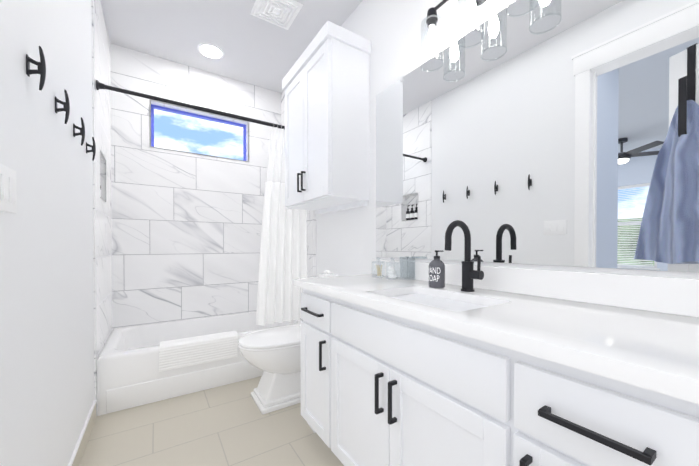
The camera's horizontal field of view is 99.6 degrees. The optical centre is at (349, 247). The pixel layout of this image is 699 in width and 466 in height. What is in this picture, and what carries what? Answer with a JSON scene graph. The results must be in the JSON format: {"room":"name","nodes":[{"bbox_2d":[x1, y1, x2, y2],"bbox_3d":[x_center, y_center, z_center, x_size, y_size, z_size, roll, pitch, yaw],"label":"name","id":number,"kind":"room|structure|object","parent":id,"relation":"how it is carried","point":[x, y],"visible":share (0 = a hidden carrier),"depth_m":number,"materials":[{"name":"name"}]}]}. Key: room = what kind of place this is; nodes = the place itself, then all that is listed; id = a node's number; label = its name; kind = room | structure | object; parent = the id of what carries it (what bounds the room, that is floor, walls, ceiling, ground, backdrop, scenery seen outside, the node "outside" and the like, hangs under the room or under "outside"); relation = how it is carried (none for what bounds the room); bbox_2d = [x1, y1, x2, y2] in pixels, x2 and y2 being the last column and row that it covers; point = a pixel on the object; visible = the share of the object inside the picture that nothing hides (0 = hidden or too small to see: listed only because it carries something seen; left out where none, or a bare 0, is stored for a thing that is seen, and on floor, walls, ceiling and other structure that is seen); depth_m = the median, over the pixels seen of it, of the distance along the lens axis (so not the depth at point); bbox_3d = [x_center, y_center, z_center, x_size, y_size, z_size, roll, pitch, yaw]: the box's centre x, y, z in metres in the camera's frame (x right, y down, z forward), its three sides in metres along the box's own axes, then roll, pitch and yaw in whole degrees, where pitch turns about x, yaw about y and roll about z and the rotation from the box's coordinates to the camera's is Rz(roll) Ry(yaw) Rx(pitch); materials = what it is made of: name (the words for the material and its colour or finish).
{"room":"bathroom","nodes":[
{"label":"bathroom","id":0,"kind":"room"},
{"bbox_2d":[0,0,93,465],"bbox_3d":[-1.258,-0.326,1.215,0.124,2.750,4.920,0,1,-33],"label":"wall","id":1,"kind":"structure","parent":0,"point":[46,329],"depth_m":1.04,"materials":[{"name":"white paint"}]},
{"bbox_2d":[0,163,16,213],"bbox_3d":[-0.863,-0.150,0.737,0.010,0.115,0.165,0,1,-33],"label":"switch plate","id":2,"kind":"object","parent":1,"relation":"attached to","point":[8,199],"visible":1,"depth_m":0.76,"materials":[{"name":"white paint"}]},
{"bbox_2d":[26,46,45,89],"bbox_3d":[-0.953,-0.549,0.899,0.041,0.132,0.018,0,1,-33],"label":"hook","id":3,"kind":"object","parent":1,"relation":"attached to","point":[41,66],"visible":1,"depth_m":0.90,"materials":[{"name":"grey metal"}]},
{"bbox_2d":[55,89,69,123],"bbox_3d":[-1.117,-0.551,1.150,0.041,0.132,0.018,0,1,-33],"label":"hook","id":4,"kind":"object","parent":1,"relation":"attached to","point":[66,107],"visible":1,"depth_m":1.15,"materials":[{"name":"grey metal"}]},
{"bbox_2d":[73,117,84,145],"bbox_3d":[-1.282,-0.553,1.401,0.041,0.132,0.018,0,1,-33],"label":"hook","id":5,"kind":"object","parent":1,"relation":"attached to","point":[82,131],"visible":1,"depth_m":1.40,"materials":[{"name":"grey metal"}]},
{"bbox_2d":[68,400,96,465],"bbox_3d":[-0.743,1.000,0.563,0.012,0.108,3.008,0,1,-33],"label":"baseboard","id":6,"kind":"structure","parent":1,"relation":"attached to","point":[78,452],"depth_m":1.51,"materials":[{"name":"wood"},{"name":"paint"}]},
{"bbox_2d":[86,137,95,160],"bbox_3d":[-1.446,-0.555,1.652,0.041,0.132,0.018,0,1,-33],"label":"hook","id":7,"kind":"object","parent":1,"relation":"attached to","point":[93,146],"visible":1,"depth_m":1.65,"materials":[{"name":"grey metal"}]},
{"bbox_2d":[91,0,111,415],"bbox_3d":[-1.833,-0.333,2.123,0.110,2.750,0.810,0,1,-33],"label":"wall tile","id":8,"kind":"structure","parent":1,"relation":"attached to","point":[102,230],"depth_m":2.03,"materials":[{"name":"stone"}]},
{"bbox_2d":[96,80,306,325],"bbox_3d":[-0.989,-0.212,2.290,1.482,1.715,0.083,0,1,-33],"label":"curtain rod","id":9,"kind":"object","parent":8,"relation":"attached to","point":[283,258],"visible":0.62,"depth_m":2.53,"materials":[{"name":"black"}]},
{"bbox_2d":[256,122,306,325],"bbox_3d":[-0.579,-0.210,2.559,0.465,1.707,0.083,0,1,-33],"label":"shower curtain","id":10,"kind":"object","parent":9,"relation":"hanging from","point":[283,250],"depth_m":2.54,"materials":[{"name":"fabric"}]},
{"bbox_2d":[79,377,343,465],"bbox_3d":[-0.333,1.098,1.318,1.764,0.100,4.060,0,1,-33],"label":"floor","id":11,"kind":"structure","parent":0,"point":[228,425],"depth_m":1.64,"materials":[{"name":"tile"}]},
{"bbox_2d":[97,311,301,415],"bbox_3d":[-1.161,0.858,2.561,1.480,0.360,0.801,0,1,-33],"label":"bathtub","id":12,"kind":"object","parent":11,"relation":"on","point":[129,375],"visible":0.5,"depth_m":2.11,"materials":[{"name":"white ceramic"}]},
{"bbox_2d":[159,331,237,371],"bbox_3d":[-1.116,0.749,2.200,0.513,0.174,0.179,0,1,-33],"label":"bath mat","id":13,"kind":"object","parent":12,"relation":"on","point":[184,352],"visible":1,"depth_m":2.12,"materials":[{"name":"fabric"}]},
{"bbox_2d":[238,276,316,414],"bbox_3d":[-0.394,0.639,2.099,0.759,0.805,0.456,0,1,-33],"label":"toilet","id":14,"kind":"object","parent":11,"relation":"on","point":[273,355],"visible":0.38,"depth_m":1.92,"materials":[{"name":"white ceramic"}]},
{"bbox_2d":[316,270,336,277],"bbox_3d":[-0.167,0.201,2.221,0.124,0.068,0.124,0,1,-33],"label":"tissue box","id":15,"kind":"object","parent":14,"relation":"on","point":[326,273],"visible":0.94,"depth_m":2.19,"materials":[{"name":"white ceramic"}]},
{"bbox_2d":[293,284,698,465],"bbox_3d":[0.522,0.634,0.875,0.568,0.835,2.141,0,1,-33],"label":"bathroom vanity","id":16,"kind":"object","parent":11,"relation":"on","point":[470,363],"depth_m":0.77,"materials":[{"name":"white paint"}]},
{"bbox_2d":[293,272,698,395],"bbox_3d":[0.515,0.199,0.886,0.564,0.034,2.172,0,1,-33],"label":"countertop","id":17,"kind":"structure","parent":16,"relation":"on","point":[655,347],"depth_m":0.70,"materials":[{"name":"white stone"}]},
{"bbox_2d":[372,257,384,276],"bbox_3d":[0.167,0.114,1.711,0.078,0.120,0.078,0,1,-33],"label":"jar","id":18,"kind":"object","parent":17,"relation":"on","point":[379,272],"visible":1,"depth_m":1.71,"materials":[{"name":"clear glass"}]},
{"bbox_2d":[386,257,399,279],"bbox_3d":[0.238,0.115,1.639,0.078,0.120,0.078,0,1,-33],"label":"jar","id":19,"kind":"object","parent":17,"relation":"on","point":[391,272],"visible":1,"depth_m":1.62,"materials":[{"name":"clear glass"}]},
{"bbox_2d":[399,257,414,278],"bbox_3d":[0.315,0.112,1.609,0.060,0.125,0.060,0,1,-33],"label":"jar","id":20,"kind":"object","parent":17,"relation":"on","point":[405,277],"visible":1,"depth_m":1.60,"materials":[{"name":"clear glass"}]},
{"bbox_2d":[377,288,488,311],"bbox_3d":[0.308,0.279,1.104,0.356,0.154,0.505,0,1,-33],"label":"sink","id":21,"kind":"object","parent":17,"relation":"in","point":[438,299],"depth_m":1.20,"materials":[{"name":"white ceramic"}]},
{"bbox_2d":[428,250,444,287],"bbox_3d":[0.388,0.095,1.314,0.072,0.165,0.071,0,1,-33],"label":"soap bottle","id":22,"kind":"object","parent":17,"relation":"on","point":[436,269],"visible":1,"depth_m":1.29,"materials":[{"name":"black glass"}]},
{"bbox_2d":[444,220,484,291],"bbox_3d":[0.452,0.035,1.175,0.164,0.290,0.090,0,1,-33],"label":"faucet","id":23,"kind":"object","parent":17,"relation":"on","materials":[{"name":"black metal"}]},
{"bbox_2d":[101,0,362,92],"bbox_3d":[-0.333,-1.752,1.295,1.764,0.100,4.060,0,1,-33],"label":"ceiling","id":24,"kind":"structure","parent":0,"point":[259,52],"depth_m":2.35,"materials":[{"name":"white paint"}]},
{"bbox_2d":[197,43,223,58],"bbox_3d":[-1.206,-1.707,2.571,0.210,0.008,0.210,0,1,-33],"label":"recessed light","id":25,"kind":"object","parent":24,"relation":"in","point":[209,50],"visible":1,"depth_m":2.56,"materials":[{"name":"white paint"}]},
{"bbox_2d":[250,0,302,29],"bbox_3d":[-0.525,-1.696,2.114,0.290,0.024,0.290,0,1,-33],"label":"ceiling vent","id":26,"kind":"object","parent":24,"relation":"in","point":[282,13],"visible":1,"depth_m":2.12,"materials":[{"name":"white paint"}]},
{"bbox_2d":[316,0,698,278],"bbox_3d":[0.354,-0.330,1.757,0.120,2.750,4.060,0,1,-33],"label":"wall","id":27,"kind":"structure","parent":0,"point":[391,30],"depth_m":1.86,"materials":[{"name":"white paint"}]},
{"bbox_2d":[281,90,315,276],"bbox_3d":[-0.533,-0.340,2.975,0.030,2.750,0.810,0,1,-33],"label":"wall tile","id":28,"kind":"structure","parent":27,"relation":"attached to","point":[311,238],"depth_m":2.68,"materials":[{"name":"tile"}]},
{"bbox_2d":[282,21,370,214],"bbox_3d":[-0.211,-0.827,2.185,0.348,1.087,0.769,0,1,-33],"label":"upper cabinet","id":29,"kind":"object","parent":27,"relation":"attached to","point":[326,84],"visible":1,"depth_m":1.93,"materials":[{"name":"white paint"}]},
{"bbox_2d":[420,0,535,71],"bbox_3d":[0.525,-1.029,1.247,0.144,0.318,0.527,0,1,-33],"label":"sconce","id":30,"kind":"object","parent":27,"relation":"attached to","point":[432,19],"visible":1,"depth_m":1.36,"materials":[{"name":"grey"}]},
{"bbox_2d":[371,260,698,315],"bbox_3d":[0.743,0.130,1.034,0.020,0.099,2.172,0,1,-33],"label":"backsplash","id":31,"kind":"structure","parent":27,"relation":"attached to","point":[679,296],"depth_m":0.96,"materials":[{"name":"white stone"}]},
{"bbox_2d":[376,0,698,272],"bbox_3d":[0.755,-0.458,1.022,0.010,1.043,2.126,0,1,-33],"label":"mirror","id":32,"kind":"object","parent":27,"relation":"attached to","point":[557,132],"visible":0.91,"depth_m":1.06,"materials":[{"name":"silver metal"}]},
{"bbox_3d":[-1.413,-0.340,2.954,1.764,2.750,0.120,0,1,-33],"label":"wall","id":33,"kind":"structure","parent":0,"visible":0},
{"bbox_2d":[110,43,280,329],"bbox_3d":[-1.405,-0.340,2.925,1.484,2.750,0.087,0,1,-33],"label":"wall tile","id":34,"kind":"structure","parent":33,"relation":"attached to","point":[186,228],"depth_m":2.76,"materials":[{"name":"tile"}]},
{"bbox_2d":[151,104,245,160],"bbox_3d":[-1.473,-1.110,2.950,0.869,0.434,0.040,0,1,-33],"label":"window","id":35,"kind":"structure","parent":33,"relation":"in","point":[211,119],"depth_m":2.91,"materials":[{"name":"blue"}]}
]}

